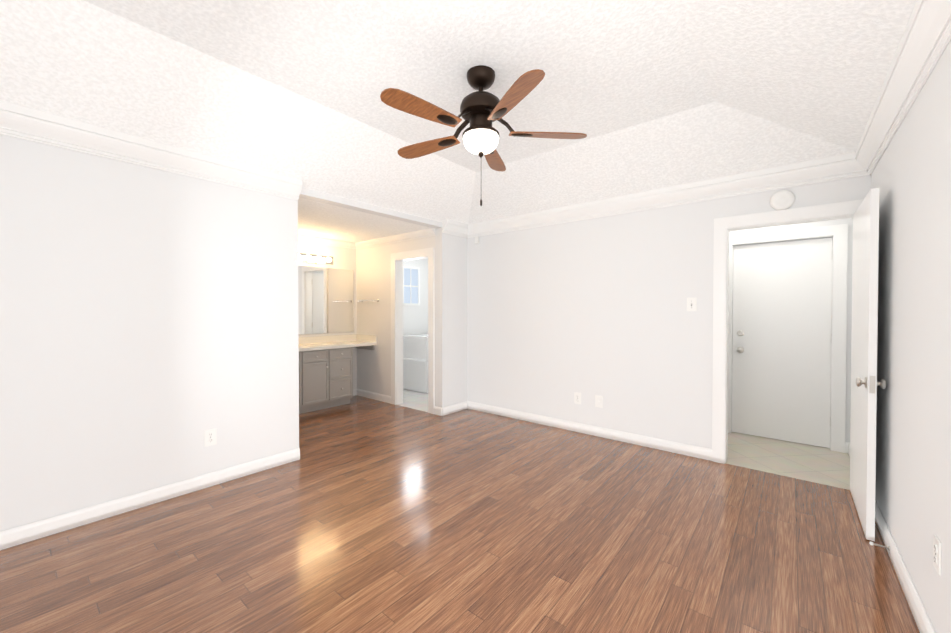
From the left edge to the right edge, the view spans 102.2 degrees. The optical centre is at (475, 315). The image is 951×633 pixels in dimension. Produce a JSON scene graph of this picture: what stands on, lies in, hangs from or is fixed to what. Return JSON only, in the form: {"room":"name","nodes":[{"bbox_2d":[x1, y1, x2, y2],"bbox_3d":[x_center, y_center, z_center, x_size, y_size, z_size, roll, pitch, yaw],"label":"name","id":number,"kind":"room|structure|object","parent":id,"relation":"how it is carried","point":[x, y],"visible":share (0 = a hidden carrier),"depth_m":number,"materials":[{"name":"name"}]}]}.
{"room":"empty bedroom","nodes":[
{"label":"empty bedroom","id":0,"kind":"room"},
{"bbox_2d":[0,134,466,530],"bbox_3d":[-1.888,-0.178,3.151,0.120,2.950,5.690,1,1,39],"label":"wall","id":1,"kind":"structure","parent":0,"point":[148,326],"depth_m":2.60,"materials":[{"name":"white paint"}]},
{"bbox_2d":[0,448,299,549],"bbox_3d":[-2.563,1.258,2.242,0.016,0.100,3.100,1,1,39],"label":"baseboard","id":2,"kind":"structure","parent":1,"relation":"attached to","point":[18,535],"depth_m":2.56,"materials":[{"name":"white wood"}]},
{"bbox_2d":[0,100,302,199],"bbox_3d":[-2.505,-1.086,2.223,0.090,0.159,3.010,1,1,39],"label":"crown molding","id":3,"kind":"structure","parent":1,"relation":"attached to","point":[17,121],"depth_m":2.52,"materials":[{"name":"white wood"}]},
{"bbox_2d":[204,428,216,446],"bbox_3d":[-2.013,0.930,2.912,0.008,0.125,0.080,1,1,39],"label":"outlet","id":4,"kind":"object","parent":1,"relation":"attached to","point":[210,437],"visible":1,"depth_m":2.91,"materials":[{"name":"white plastic"}]},
{"bbox_2d":[440,401,467,415],"bbox_3d":[-0.270,1.223,5.027,0.016,0.100,0.486,1,1,39],"label":"baseboard","id":5,"kind":"structure","parent":1,"relation":"attached to","point":[447,410],"depth_m":5.00,"materials":[{"name":"white wood"}]},
{"bbox_2d":[442,219,467,237],"bbox_3d":[-0.265,-1.120,4.945,0.091,0.159,0.380,1,1,39],"label":"crown molding","id":6,"kind":"structure","parent":1,"relation":"attached to","point":[452,227],"depth_m":4.93,"materials":[{"name":"white wood"}]},
{"bbox_2d":[299,334,357,345],"bbox_3d":[-2.728,0.364,4.983,0.018,0.098,2.717,1,1,39],"label":"backsplash","id":7,"kind":"structure","parent":0,"relation":"attached to","point":[353,337],"depth_m":5.70,"materials":[{"name":"beige stone"}]},
{"bbox_2d":[298,241,427,388],"bbox_3d":[-2.084,0.043,5.874,0.120,2.440,5.440,1,1,39],"label":"wall","id":8,"kind":"structure","parent":0,"point":[415,319],"depth_m":6.02,"materials":[{"name":"white paint"}]},
{"bbox_2d":[298,253,333,264],"bbox_3d":[-2.437,-0.799,5.228,0.139,0.120,1.130,1,1,39],"label":"sconce","id":9,"kind":"object","parent":8,"relation":"attached to","point":[313,258],"visible":0.48,"depth_m":5.44,"materials":[{"name":"white glass"}]},
{"bbox_2d":[298,265,353,334],"bbox_3d":[-2.590,-0.208,5.154,0.006,0.960,2.150,1,1,39],"label":"vanity mirror","id":10,"kind":"object","parent":8,"relation":"attached to","point":[325,300],"visible":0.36,"depth_m":5.61,"materials":[{"name":"clear glass"}]},
{"bbox_2d":[403,266,419,304],"bbox_3d":[-1.153,-0.520,6.875,0.035,0.690,0.410,1,1,39],"label":"bathroom window","id":11,"kind":"structure","parent":8,"relation":"attached to","point":[411,285],"depth_m":6.89,"materials":[{"name":"white"}]},
{"bbox_2d":[298,198,434,242],"bbox_3d":[-2.102,-1.178,4.358,1.760,0.160,3.100,1,1,39],"label":"ceiling","id":12,"kind":"structure","parent":0,"point":[321,220],"depth_m":4.66,"materials":[{"name":"white paint"}]},
{"bbox_2d":[298,234,354,248],"bbox_3d":[-2.756,-1.060,4.898,0.064,0.087,2.860,1,1,39],"label":"crown molding","id":13,"kind":"structure","parent":12,"relation":"attached to","point":[302,238],"depth_m":5.59,"materials":[{"name":"white wood"}]},
{"bbox_2d":[358,334,376,341],"bbox_3d":[-1.669,0.353,5.858,0.504,0.098,0.019,1,1,39],"label":"backsplash","id":14,"kind":"structure","parent":0,"relation":"attached to","point":[361,338],"depth_m":5.82,"materials":[{"name":"beige stone"}]},
{"bbox_2d":[356,389,390,402],"bbox_3d":[-1.538,1.213,5.766,0.877,0.100,0.016,1,1,39],"label":"baseboard","id":15,"kind":"structure","parent":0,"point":[376,396],"depth_m":5.74,"materials":[{"name":"white wood"}]},
{"bbox_2d":[355,228,434,248],"bbox_3d":[-1.179,-1.067,5.409,1.670,0.087,0.063,1,1,39],"label":"crown molding","id":16,"kind":"structure","parent":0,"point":[429,232],"depth_m":5.33,"materials":[{"name":"white wood"}]},
{"bbox_2d":[356,236,435,405],"bbox_3d":[-1.155,0.077,5.524,1.760,2.380,0.120,1,1,39],"label":"wall","id":17,"kind":"structure","parent":0,"point":[373,272],"depth_m":5.70,"materials":[{"name":"white paint"}]},
{"bbox_2d":[358,299,378,301],"bbox_3d":[-1.618,-0.216,5.776,0.450,0.043,0.074,1,1,39],"label":"towel rail","id":18,"kind":"object","parent":17,"relation":"attached to","point":[377,300],"visible":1,"depth_m":5.72,"materials":[{"name":"silver metal"}]},
{"bbox_2d":[397,389,427,411],"bbox_3d":[-0.411,1.281,6.443,2.000,0.050,2.460,1,1,39],"label":"floor","id":19,"kind":"structure","parent":0,"point":[415,400],"depth_m":5.68,"materials":[{"name":"white tile"}]},
{"bbox_2d":[403,334,427,392],"bbox_3d":[-0.586,0.798,6.992,0.776,0.898,1.576,1,1,39],"label":"bathtub","id":20,"kind":"object","parent":19,"relation":"on","point":[415,362],"visible":0.25,"depth_m":6.35,"materials":[{"name":"white ceramic"}]},
{"bbox_2d":[391,247,434,413],"bbox_3d":[-0.830,0.200,5.244,0.866,2.141,0.140,1,1,39],"label":"door frame","id":21,"kind":"structure","parent":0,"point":[398,259],"depth_m":5.41,"materials":[{"name":"white wood"}]},
{"bbox_2d":[0,0,916,223],"bbox_3d":[-0.359,-1.364,1.878,3.900,0.498,5.510,1,1,39],"label":"ceiling","id":22,"kind":"structure","parent":0,"point":[645,95],"depth_m":2.28,"materials":[{"name":"white paint"}]},
{"bbox_2d":[380,65,586,205],"bbox_3d":[-0.007,-1.076,2.343,1.245,0.784,1.251,1,1,39],"label":"fan","id":23,"kind":"object","parent":22,"relation":"hanging from","point":[481,110],"visible":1,"depth_m":2.25,"materials":[{"name":"brown wood"}]},
{"bbox_2d":[0,395,919,632],"bbox_3d":[-1.123,1.331,2.463,5.960,0.050,5.570,1,1,39],"label":"floor","id":24,"kind":"structure","parent":0,"point":[468,521],"depth_m":2.15,"materials":[{"name":"laminate"}]},
{"bbox_2d":[299,346,373,413],"bbox_3d":[-2.529,0.866,4.832,0.525,0.818,2.707,1,1,39],"label":"bathroom vanity","id":25,"kind":"object","parent":24,"relation":"on","point":[325,372],"depth_m":5.13,"materials":[{"name":"grey paint"}]},
{"bbox_2d":[299,342,376,349],"bbox_3d":[-2.534,0.441,4.823,0.522,0.066,2.717,1,1,39],"label":"countertop","id":26,"kind":"structure","parent":25,"relation":"on","point":[309,345],"depth_m":5.32,"materials":[{"name":"beige stone"}]},
{"bbox_2d":[467,175,870,448],"bbox_3d":[1.457,-0.189,4.005,3.960,2.950,0.120,1,1,39],"label":"wall","id":27,"kind":"structure","parent":0,"point":[558,315],"depth_m":3.98,"materials":[{"name":"white paint"}]},
{"bbox_2d":[574,392,580,403],"bbox_3d":[1.121,0.914,4.212,0.080,0.125,0.008,1,1,39],"label":"outlet","id":28,"kind":"object","parent":27,"relation":"attached to","point":[577,397],"visible":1,"depth_m":4.21,"materials":[{"name":"white plastic"}]},
{"bbox_2d":[468,401,711,460],"bbox_3d":[0.993,1.232,4.317,2.871,0.100,0.016,1,1,39],"label":"baseboard","id":29,"kind":"structure","parent":27,"relation":"attached to","point":[665,445],"depth_m":4.03,"materials":[{"name":"white wood"}]},
{"bbox_2d":[595,395,602,407],"bbox_3d":[1.304,0.916,4.057,0.080,0.125,0.016,1,1,39],"label":"outlet","id":30,"kind":"object","parent":27,"relation":"attached to","point":[599,401],"visible":1,"depth_m":4.05,"materials":[{"name":"white plastic"}]},
{"bbox_2d":[468,152,851,237],"bbox_3d":[1.298,-1.108,3.989,3.720,0.159,0.091,1,1,39],"label":"crown molding","id":31,"kind":"structure","parent":27,"relation":"attached to","point":[837,167],"depth_m":3.46,"materials":[{"name":"white wood"}]},
{"bbox_2d":[687,297,696,310],"bbox_3d":[1.969,-0.097,3.495,0.080,0.125,0.018,1,1,39],"label":"light switch","id":32,"kind":"object","parent":27,"relation":"attached to","point":[691,304],"visible":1,"depth_m":3.49,"materials":[{"name":"white plastic"}]},
{"bbox_2d":[770,190,794,209],"bbox_3d":[2.456,-0.922,3.069,0.160,0.160,0.039,1,1,39],"label":"smoke detector","id":33,"kind":"object","parent":27,"relation":"attached to","point":[782,200],"visible":1,"depth_m":3.06,"materials":[{"name":"white plastic"}]},
{"bbox_2d":[712,199,863,463],"bbox_3d":[2.512,0.227,3.128,0.967,2.141,0.140,1,1,39],"label":"door frame","id":34,"kind":"structure","parent":27,"relation":"attached to","point":[723,226],"depth_m":3.33,"materials":[{"name":"white wood"}]},
{"bbox_2d":[850,188,885,540],"bbox_3d":[2.540,0.285,2.517,0.125,2.025,0.820,1,1,39],"label":"door","id":35,"kind":"structure","parent":34,"relation":"attached to","point":[865,383],"depth_m":2.30,"materials":[{"name":"white wood"}]},
{"bbox_2d":[726,432,849,489],"bbox_3d":[2.523,1.314,3.807,2.040,0.050,1.140,1,1,39],"label":"floor","id":36,"kind":"structure","parent":0,"point":[818,464],"depth_m":3.43,"materials":[{"name":"beige tile"}]},
{"bbox_2d":[729,218,852,441],"bbox_3d":[2.847,0.064,4.185,1.800,2.440,0.120,1,1,39],"label":"wall","id":37,"kind":"structure","parent":0,"point":[849,221],"depth_m":3.59,"materials":[{"name":"white paint"}]},
{"bbox_2d":[732,238,831,447],"bbox_3d":[3.125,0.267,3.943,0.802,2.025,0.145,1,1,39],"label":"entry door","id":38,"kind":"structure","parent":37,"relation":"in","point":[781,345],"depth_m":3.91,"materials":[{"name":"white wood"}]},
{"bbox_2d":[728,224,847,452],"bbox_3d":[3.122,0.217,3.947,0.996,2.141,0.140,1,1,39],"label":"door frame","id":39,"kind":"structure","parent":37,"relation":"attached to","point":[838,234],"depth_m":3.63,"materials":[{"name":"white wood"}]},
{"bbox_2d":[845,442,849,455],"bbox_3d":[3.210,1.245,3.241,0.020,0.100,0.900,1,1,39],"label":"baseboard","id":40,"kind":"structure","parent":37,"relation":"attached to","point":[847,444],"depth_m":3.58,"materials":[{"name":"white wood"}]},
{"bbox_2d":[871,40,950,632],"bbox_3d":[1.494,-0.151,1.028,0.120,2.950,6.710,1,1,39],"label":"wall","id":41,"kind":"structure","parent":0,"point":[911,177],"depth_m":1.70,"materials":[{"name":"white paint"}]},
{"bbox_2d":[852,0,950,177],"bbox_3d":[1.088,-1.067,0.690,0.091,0.159,5.450,1,1,39],"label":"crown molding","id":42,"kind":"structure","parent":41,"relation":"attached to","point":[925,40],"depth_m":1.70,"materials":[{"name":"white wood"}]},
{"bbox_2d":[875,499,935,632],"bbox_3d":[1.111,1.277,0.688,0.016,0.100,5.430,1,1,39],"label":"baseboard","id":43,"kind":"structure","parent":41,"relation":"attached to","point":[922,620],"depth_m":1.82,"materials":[{"name":"white"}]},
{"bbox_2d":[869,541,889,550],"bbox_3d":[2.209,1.261,2.096,0.079,0.024,0.024,1,1,39],"label":"doorstop","id":44,"kind":"object","parent":43,"relation":"attached to","point":[875,544],"visible":0.98,"depth_m":2.10,"materials":[{"name":"white metal"}]},
{"bbox_2d":[933,533,941,575],"bbox_3d":[1.752,0.909,1.457,0.008,0.125,0.080,1,1,39],"label":"outlet","id":45,"kind":"object","parent":41,"relation":"attached to","point":[937,543],"visible":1,"depth_m":1.45,"materials":[{"name":"white plastic"}]}
]}

